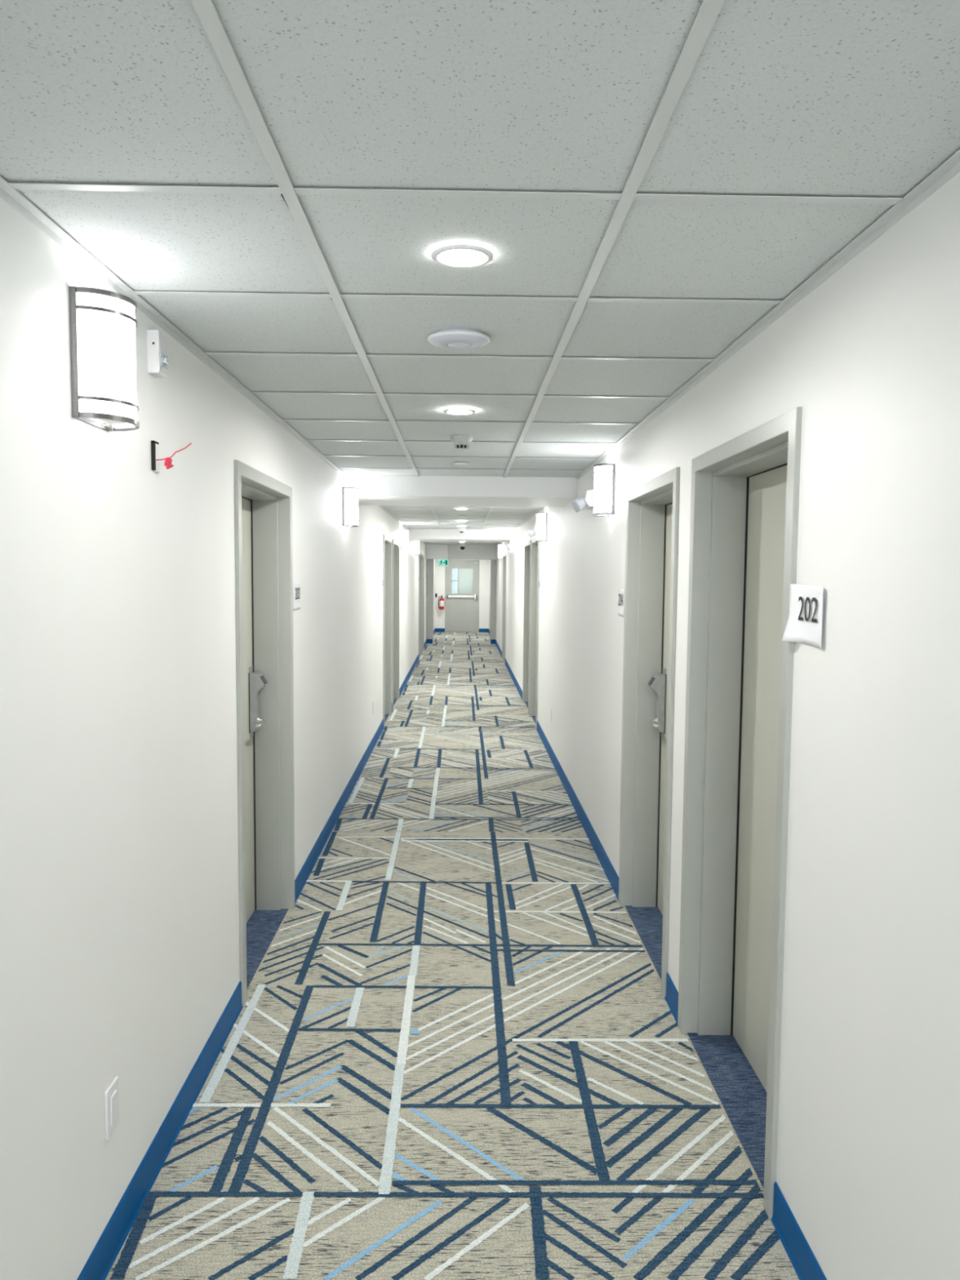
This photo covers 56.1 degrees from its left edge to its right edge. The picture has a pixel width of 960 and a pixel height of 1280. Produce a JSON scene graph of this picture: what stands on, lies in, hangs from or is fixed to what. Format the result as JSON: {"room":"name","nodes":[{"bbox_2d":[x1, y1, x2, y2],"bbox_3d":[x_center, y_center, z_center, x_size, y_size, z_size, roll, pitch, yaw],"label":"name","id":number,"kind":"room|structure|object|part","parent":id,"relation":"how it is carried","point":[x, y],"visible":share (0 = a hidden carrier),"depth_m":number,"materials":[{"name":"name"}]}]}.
{"room":"hotel corridor","nodes":[
{"label":"hotel corridor","id":0,"kind":"room"},
{"bbox_2d":[0,196,426,1279],"bbox_3d":[-1.144,-0.151,8.190,0.300,2.372,26.400,0,4,-1],"label":"wall","id":1,"kind":"structure","parent":0,"point":[120,952],"depth_m":2.20,"materials":[{"name":"paint"}]},
{"bbox_2d":[68,285,139,431],"bbox_3d":[-0.813,-0.609,1.995,0.101,0.278,0.196,0,4,-1],"label":"wall lamp","id":2,"kind":"object","parent":1,"relation":"attached to","point":[103,324],"visible":1,"depth_m":1.92,"materials":[{"name":"white glass"}]},
{"bbox_3d":[-0.857,-0.614,1.994,0.014,0.270,0.196,0,4,-1],"label":"plate","id":3,"kind":"part","parent":2,"relation":"part of","materials":[{"name":"silver metal"}]},
{"bbox_2d":[98,418,125,423],"bbox_3d":[-0.817,-0.493,2.004,0.072,0.001,0.156,0,4,-1],"label":"diffuser","id":4,"kind":"object","parent":2,"relation":"attached to","point":[108,421],"depth_m":2.05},
{"bbox_2d":[104,1075,119,1140],"bbox_3d":[-0.875,1.114,2.147,0.008,0.116,0.072,0,4,-1],"label":"wall outlet","id":5,"kind":"object","parent":1,"relation":"attached to","point":[112,1094],"visible":1,"depth_m":2.13,"materials":[{"name":"white plastic"}]},
{"bbox_2d":[110,1089,117,1125],"bbox_3d":[-0.872,1.114,2.147,0.004,0.068,0.034,0,4,-1],"label":"socket","id":6,"kind":"object","parent":5,"relation":"attached to","point":[113,1093],"depth_m":2.14,"materials":[{"name":"white plastic"}]},
{"bbox_2d":[151,440,159,473],"bbox_3d":[-0.870,-0.491,2.418,0.009,0.081,0.050,0,4,-1],"label":"box","id":7,"kind":"object","parent":1,"relation":"attached to","point":[155,464],"visible":1,"depth_m":2.41,"materials":[{"name":"white plastic"}]},
{"bbox_2d":[155,443,191,469],"bbox_3d":[-0.822,-0.494,2.417,0.095,0.071,0.013,0,4,-1],"label":"wire","id":8,"kind":"object","parent":7,"relation":"attached to","point":[168,460],"visible":1,"depth_m":2.41,"materials":[{"name":"red"}]},
{"bbox_2d":[146,329,168,377],"bbox_3d":[-0.851,-0.759,2.392,0.049,0.111,0.067,0,4,-1],"label":"fire alarm","id":9,"kind":"object","parent":1,"relation":"attached to","point":[157,360],"visible":1,"depth_m":2.36,"materials":[{"name":"white plastic"}]},
{"bbox_2d":[234,459,294,1007],"bbox_3d":[-1.014,0.329,3.852,0.239,2.045,1.045,0,4,-1],"label":"door","id":10,"kind":"structure","parent":1,"relation":"in","point":[263,504],"depth_m":4.28,"materials":[{"name":"metal"}]},
{"bbox_3d":[-1.032,0.389,4.212,0.042,0.042,0.144,0,4,-1],"label":"lever handle","id":11,"kind":"part","parent":10,"relation":"part of","materials":[{"name":"silver metal"}]},
{"bbox_2d":[293,581,300,610],"bbox_3d":[-0.914,-0.221,4.508,0.005,0.140,0.190,0,4,-1],"label":"room sign","id":12,"kind":"object","parent":1,"relation":"attached to","point":[296,585],"visible":1,"depth_m":4.50,"materials":[{"name":"white plastic"}]},
{"bbox_2d":[342,486,359,528],"bbox_3d":[-0.900,-0.924,6.308,0.101,0.278,0.196,0,4,-1],"label":"wall lamp","id":13,"kind":"object","parent":1,"relation":"attached to","point":[349,494],"visible":1,"depth_m":6.23,"materials":[{"name":"white glass"}]},
{"bbox_3d":[-0.943,-0.928,6.307,0.014,0.270,0.196,0,4,-1],"label":"plate","id":14,"kind":"part","parent":13,"relation":"part of","materials":[{"name":"silver metal"}]},
{"bbox_2d":[372,701,373,715],"bbox_3d":[-1.000,0.639,8.451,0.008,0.116,0.072,0,4,-1],"label":"wall outlet","id":15,"kind":"object","parent":1,"relation":"attached to","point":[373,701],"visible":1,"depth_m":8.43,"materials":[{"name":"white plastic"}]},
{"bbox_2d":[381,577,382,591],"bbox_3d":[-1.010,-0.578,9.324,0.005,0.140,0.170,0,4,-1],"label":"room sign","id":16,"kind":"object","parent":1,"relation":"attached to","point":[381,577],"visible":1,"depth_m":9.29,"materials":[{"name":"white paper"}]},
{"bbox_2d":[382,534,391,728],"bbox_3d":[-1.137,-0.119,9.997,0.239,2.045,1.000,0,4,-1],"label":"door","id":17,"kind":"structure","parent":1,"relation":"in","point":[387,541],"depth_m":10.43,"materials":[{"name":"metal"}]},
{"bbox_2d":[391,539,399,711],"bbox_3d":[-1.162,-0.210,11.254,0.239,2.045,1.080,0,4,-1],"label":"door","id":18,"kind":"structure","parent":1,"relation":"in","point":[395,544],"depth_m":11.72,"materials":[{"name":"metal"}]},
{"bbox_2d":[400,529,408,550],"bbox_3d":[-1.018,-1.357,12.246,0.101,0.278,0.196,0,4,-1],"label":"wall lamp","id":19,"kind":"object","parent":1,"relation":"attached to","point":[404,533],"visible":1,"depth_m":12.17,"materials":[{"name":"silver metal"}]},
{"bbox_2d":[413,541,419,555],"bbox_3d":[-1.080,-1.580,15.307,0.101,0.278,0.196,0,4,-1],"label":"wall lamp","id":20,"kind":"object","parent":1,"relation":"attached to","point":[415,544],"visible":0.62,"depth_m":15.23,"materials":[{"name":"silver metal"}]},
{"bbox_2d":[418,552,422,658],"bbox_3d":[-1.292,-0.686,17.775,0.239,2.045,1.000,0,4,-1],"label":"door","id":21,"kind":"structure","parent":1,"relation":"in","point":[420,553],"depth_m":18.19,"materials":[{"name":"metal"}]},
{"bbox_2d":[421,554,424,649],"bbox_3d":[-1.317,-0.775,18.997,0.239,2.045,0.950,0,4,-1],"label":"door","id":22,"kind":"structure","parent":1,"relation":"in","point":[423,555],"depth_m":19.41,"materials":[{"name":"metal"}]},
{"bbox_2d":[76,628,826,1279],"bbox_3d":[-0.227,0.834,10.386,1.638,0.104,30.600,0,4,-1],"label":"baseboard","id":23,"kind":"structure","parent":1,"relation":"attached to","point":[104,1255],"depth_m":2.65,"materials":[{"name":"blue rubber"}]},
{"bbox_2d":[433,559,435,630],"bbox_3d":[-1.334,-1.243,23.525,0.200,2.322,4.050,0,4,-1],"label":"wall","id":24,"kind":"structure","parent":0,"point":[434,559],"depth_m":25.05,"materials":[{"name":"paint"}]},
{"bbox_2d":[105,631,799,1279],"bbox_3d":[-0.249,0.802,11.508,2.838,0.003,33.556,0,4,-1],"label":"floor","id":25,"kind":"structure","parent":0,"point":[457,1053],"depth_m":2.97,"materials":[{"name":"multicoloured carpet"}]},
{"bbox_2d":[435,559,488,628],"bbox_3d":[-0.516,-1.417,25.660,2.400,2.372,0.200,0,4,-1],"label":"wall","id":26,"kind":"structure","parent":0,"point":[483,564],"depth_m":25.57,"materials":[{"name":"paint"}]},
{"bbox_2d":[438,595,444,609],"bbox_3d":[-1.079,-1.067,25.491,0.135,0.410,0.159,3,5,35],"label":"fire extinguisher","id":27,"kind":"object","parent":26,"relation":"attached to","point":[441,602],"visible":1,"depth_m":25.45,"materials":[{"name":"red paint"}]},
{"bbox_2d":[444,560,479,631],"bbox_3d":[-0.509,-1.248,25.588,0.970,2.045,0.248,0,4,-1],"label":"door","id":28,"kind":"structure","parent":26,"relation":"in","point":[461,610],"depth_m":25.58,"materials":[{"name":"metal"}]},
{"bbox_3d":[-0.497,-1.667,25.526,0.660,0.770,0.008,0,4,-1],"label":"pane frame","id":29,"kind":"part","parent":28,"relation":"part of","materials":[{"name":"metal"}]},
{"bbox_2d":[458,568,473,593],"bbox_3d":[-0.540,-1.621,26.898,2.500,2.600,2.300,0,4,-1],"label":"wall","id":30,"kind":"structure","parent":0,"point":[465,575],"depth_m":27.94,"materials":[{"name":"paint"}]},
{"bbox_2d":[451,568,458,593],"bbox_3d":[-0.835,-1.847,27.902,0.350,1.160,0.048,0,4,-1],"label":"window","id":31,"kind":"structure","parent":30,"relation":"in","point":[455,589],"depth_m":27.90,"materials":[{"name":"glass"}]},
{"bbox_2d":[0,0,959,545],"bbox_3d":[-0.207,-1.501,10.216,1.678,0.136,30.640,0,4,-1],"label":"ceiling","id":32,"kind":"structure","parent":0,"point":[801,98],"depth_m":1.53,"materials":[{"name":"tile"}]},
{"bbox_2d":[426,544,448,559],"bbox_3d":[-0.994,-2.052,20.971,0.499,0.332,0.440,0,4,-1],"label":"soffit","id":33,"kind":"structure","parent":32,"relation":"attached to","point":[433,551],"depth_m":20.75,"materials":[{"name":"white paint"}]},
{"bbox_2d":[438,559,448,566],"bbox_3d":[-0.852,-1.795,20.875,0.236,0.166,0.034,0,4,-1],"label":"exit sign","id":34,"kind":"object","parent":33,"relation":"hanging from","point":[441,562],"visible":1,"depth_m":20.86,"materials":[{"name":"green plastic"}]},
{"bbox_2d":[427,328,490,350],"bbox_3d":[-0.060,-0.862,2.599,0.181,0.032,0.181,0,4,-1],"label":"smoke detector","id":35,"kind":"object","parent":32,"relation":"attached to","point":[451,339],"visible":1,"depth_m":2.55,"materials":[{"name":"white plastic"}]},
{"bbox_2d":[443,408,475,415],"bbox_3d":[-0.087,-0.957,3.780,0.134,0.006,0.134,0,4,-1],"label":"recessed light","id":36,"kind":"object","parent":32,"relation":"in","point":[458,411],"visible":1,"depth_m":3.77,"materials":[{"name":"white plastic"}]},
{"bbox_2d":[344,475,577,507],"bbox_3d":[-0.139,-1.134,6.774,1.678,0.190,0.900,0,4,-1],"label":"bulkhead","id":37,"kind":"object","parent":32,"relation":"attached to","point":[373,490],"visible":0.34,"depth_m":6.33,"materials":[{"name":"white paint"}]},
{"bbox_2d":[408,528,515,542],"bbox_3d":[-0.290,-1.678,14.313,1.678,0.200,1.000,0,4,-1],"label":"bulkhead","id":38,"kind":"object","parent":32,"relation":"attached to","point":[414,535],"visible":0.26,"depth_m":13.82,"materials":[{"name":"white paint"}]},
{"bbox_2d":[450,434,472,450],"bbox_3d":[-0.092,-0.982,4.500,0.112,0.069,0.112,0,4,-1],"label":"detector","id":39,"kind":"object","parent":32,"relation":"attached to","point":[460,442],"visible":1,"depth_m":4.46,"materials":[{"name":"grey plastic"}]},
{"bbox_2d":[457,527,466,533],"bbox_3d":[-0.273,-1.627,13.364,0.124,0.072,0.124,0,4,-1],"label":"smoke detector","id":40,"kind":"object","parent":32,"relation":"attached to","point":[461,530],"visible":1,"depth_m":13.32,"materials":[{"name":"white plastic"}]},
{"bbox_2d":[453,462,469,464],"bbox_3d":[-0.114,-1.087,5.554,0.092,0.005,0.092,0,4,-1],"label":"recessed light","id":41,"kind":"object","parent":32,"relation":"attached to","point":[457,463],"visible":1,"depth_m":5.53,"materials":[{"name":"white plastic"}]},
{"bbox_2d":[431,244,493,268],"bbox_3d":[-0.038,-0.822,1.935,0.134,0.006,0.134,0,4,-1],"label":"recessed light","id":42,"kind":"object","parent":32,"relation":"in","point":[454,255],"visible":1,"depth_m":1.93,"materials":[{"name":"white plastic"}]},
{"bbox_2d":[459,543,466,550],"bbox_3d":[-0.394,-2.115,20.497,0.140,0.135,0.140,0,4,-1],"label":"dome camera","id":43,"kind":"object","parent":32,"relation":"attached to","point":[462,546],"visible":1,"depth_m":20.45,"materials":[{"name":"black plastic"}]},
{"bbox_2d":[448,545,496,559],"bbox_3d":[-0.431,-2.098,21.325,1.678,0.382,0.250,0,4,-1],"label":"bulkhead","id":44,"kind":"object","parent":32,"relation":"attached to","point":[470,552],"visible":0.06,"depth_m":21.21,"materials":[{"name":"white paint"}]},
{"bbox_2d":[0,0,959,546],"bbox_3d":[-0.208,-1.436,10.221,1.638,0.048,30.600,0,4,-1],"label":"grid","id":45,"kind":"object","parent":32,"relation":"attached to","point":[708,13],"visible":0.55,"depth_m":1.79,"materials":[{"name":"silver metal"}]},
{"bbox_2d":[488,560,490,630],"bbox_3d":[0.396,-1.231,23.560,0.200,2.322,4.050,0,4,-1],"label":"wall","id":46,"kind":"structure","parent":0,"point":[489,560],"depth_m":25.14,"materials":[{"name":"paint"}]},
{"bbox_2d":[489,559,496,643],"bbox_3d":[0.321,-0.910,21.426,0.135,1.990,0.246,0,4,-1],"label":"wall","id":47,"kind":"structure","parent":0,"point":[491,559],"depth_m":21.30,"materials":[{"name":"paint"}]},
{"bbox_2d":[489,560,496,639],"bbox_3d":[0.304,-0.960,21.400,0.125,1.883,0.295,0,4,-1],"label":"trim","id":48,"kind":"structure","parent":47,"relation":"attached to","point":[493,562],"depth_m":21.28,"materials":[{"name":"metal"}]},
{"bbox_2d":[495,171,959,1279],"bbox_3d":[0.793,-0.138,8.229,0.300,2.372,26.400,0,4,-1],"label":"wall","id":49,"kind":"structure","parent":0,"point":[868,1166],"depth_m":1.85,"materials":[{"name":"paint"}]},
{"bbox_2d":[497,544,503,558],"bbox_3d":[0.407,-1.751,17.831,0.101,0.278,0.196,0,4,-1],"label":"wall lamp","id":50,"kind":"object","parent":49,"relation":"attached to","point":[500,547],"visible":0.99,"depth_m":17.75,"materials":[{"name":"silver metal"}]},
{"bbox_2d":[502,552,506,663],"bbox_3d":[0.571,-0.619,17.065,0.239,2.045,1.100,0,4,-1],"label":"door","id":51,"kind":"structure","parent":49,"relation":"in","point":[504,555],"depth_m":17.54,"materials":[{"name":"metal"}]},
{"bbox_2d":[509,534,516,553],"bbox_3d":[0.495,-1.431,13.444,0.101,0.278,0.196,0,4,-1],"label":"wall lamp","id":52,"kind":"object","parent":49,"relation":"attached to","point":[513,537],"visible":1,"depth_m":13.37,"materials":[{"name":"silver metal"}]},
{"bbox_3d":[0.491,-1.435,13.444,0.084,0.254,0.180,0,4,-1],"label":"lamp shade","id":53,"kind":"part","parent":52,"relation":"part of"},
{"bbox_2d":[522,539,531,713],"bbox_3d":[0.690,-0.184,11.107,0.239,2.045,1.050,0,4,-1],"label":"door frame","id":54,"kind":"structure","parent":49,"relation":"in","point":[527,545],"depth_m":11.56,"materials":[{"name":"metal"}]},
{"bbox_2d":[527,524,536,537],"bbox_3d":[0.564,-1.138,9.405,0.129,0.128,0.280,0,4,-1],"label":"emergency light","id":55,"kind":"object","parent":49,"relation":"attached to","point":[531,532],"visible":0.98,"depth_m":9.29,"materials":[{"name":"white plastic"}]},
{"bbox_2d":[528,537,539,729],"bbox_3d":[0.713,-0.102,9.980,0.239,2.045,0.950,0,4,-1],"label":"door frame","id":56,"kind":"structure","parent":49,"relation":"in","point":[535,576],"depth_m":10.38,"materials":[{"name":"metal"}]},
{"bbox_2d":[538,578,540,592],"bbox_3d":[0.619,-0.565,9.358,0.005,0.144,0.170,0,4,-1],"label":"room sign","id":57,"kind":"object","parent":49,"relation":"attached to","point":[539,579],"visible":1,"depth_m":9.34,"materials":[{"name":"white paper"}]},
{"bbox_2d":[535,512,547,542],"bbox_3d":[0.590,-1.086,8.708,0.101,0.278,0.196,0,4,-1],"label":"wall lamp","id":58,"kind":"object","parent":49,"relation":"attached to","point":[541,517],"visible":1,"depth_m":8.63,"materials":[{"name":"white glass"}]},
{"bbox_3d":[0.633,-1.090,8.708,0.014,0.270,0.196,0,4,-1],"label":"plate","id":59,"kind":"part","parent":58,"relation":"part of","materials":[{"name":"silver metal"}]},
{"bbox_2d":[550,708,551,722],"bbox_3d":[0.637,0.679,8.085,0.008,0.116,0.072,0,4,-1],"label":"wall outlet","id":60,"kind":"object","parent":49,"relation":"attached to","point":[550,708],"visible":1,"depth_m":8.06,"materials":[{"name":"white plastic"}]},
{"bbox_2d":[571,489,594,512],"bbox_3d":[0.640,-0.859,5.586,0.129,0.128,0.280,0,4,-1],"label":"emergency light","id":61,"kind":"object","parent":49,"relation":"attached to","point":[585,501],"visible":0.98,"depth_m":5.47,"materials":[{"name":"white plastic"}]},
{"bbox_2d":[592,463,615,516],"bbox_3d":[0.666,-0.808,4.899,0.101,0.278,0.196,0,4,-1],"label":"wall lamp","id":62,"kind":"object","parent":49,"relation":"attached to","point":[604,473],"visible":1,"depth_m":4.82,"materials":[{"name":"white glass"}]},
{"bbox_3d":[0.709,-0.812,4.899,0.014,0.270,0.196,0,4,-1],"label":"plate","id":63,"kind":"part","parent":62,"relation":"part of","materials":[{"name":"silver metal"}]},
{"bbox_2d":[617,587,624,617],"bbox_3d":[0.715,-0.191,4.573,0.005,0.144,0.170,0,4,-1],"label":"room sign","id":64,"kind":"object","parent":49,"relation":"attached to","point":[621,592],"visible":1,"depth_m":4.56,"materials":[{"name":"white plastic"}]},
{"bbox_2d":[618,466,679,997],"bbox_3d":[0.834,0.338,3.947,0.239,2.045,1.020,0,4,-1],"label":"door","id":65,"kind":"structure","parent":49,"relation":"in","point":[652,507],"depth_m":4.37,"materials":[{"name":"metal"}]},
{"bbox_3d":[0.837,0.398,4.295,0.042,0.042,0.144,0,4,-1],"label":"lever handle","id":66,"kind":"part","parent":65,"relation":"part of","materials":[{"name":"silver metal"}]},
{"bbox_2d":[677,406,802,1219],"bbox_3d":[0.858,0.427,2.723,0.239,2.045,0.985,0,4,-1],"label":"door","id":67,"kind":"structure","parent":49,"relation":"in","point":[744,495],"depth_m":3.09,"materials":[{"name":"metal"}]},
{"bbox_2d":[782,583,823,648],"bbox_3d":[0.758,-0.058,2.096,0.022,0.142,0.186,0,4,-8],"label":"room sign","id":68,"kind":"object","parent":49,"relation":"attached to","point":[804,624],"visible":1,"depth_m":2.11,"materials":[{"name":"white plastic"}]},
{"bbox_3d":[-1.192,-0.921,21.395,0.155,1.990,0.246,0,4,-1],"label":"wall","id":69,"kind":"structure","parent":0,"visible":0},
{"bbox_2d":[426,559,434,639],"bbox_3d":[-1.174,-0.970,21.369,0.145,1.883,0.295,0,4,-1],"label":"trim","id":70,"kind":"structure","parent":69,"relation":"attached to","point":[430,565],"depth_m":21.24,"materials":[{"name":"metal"}]}
]}

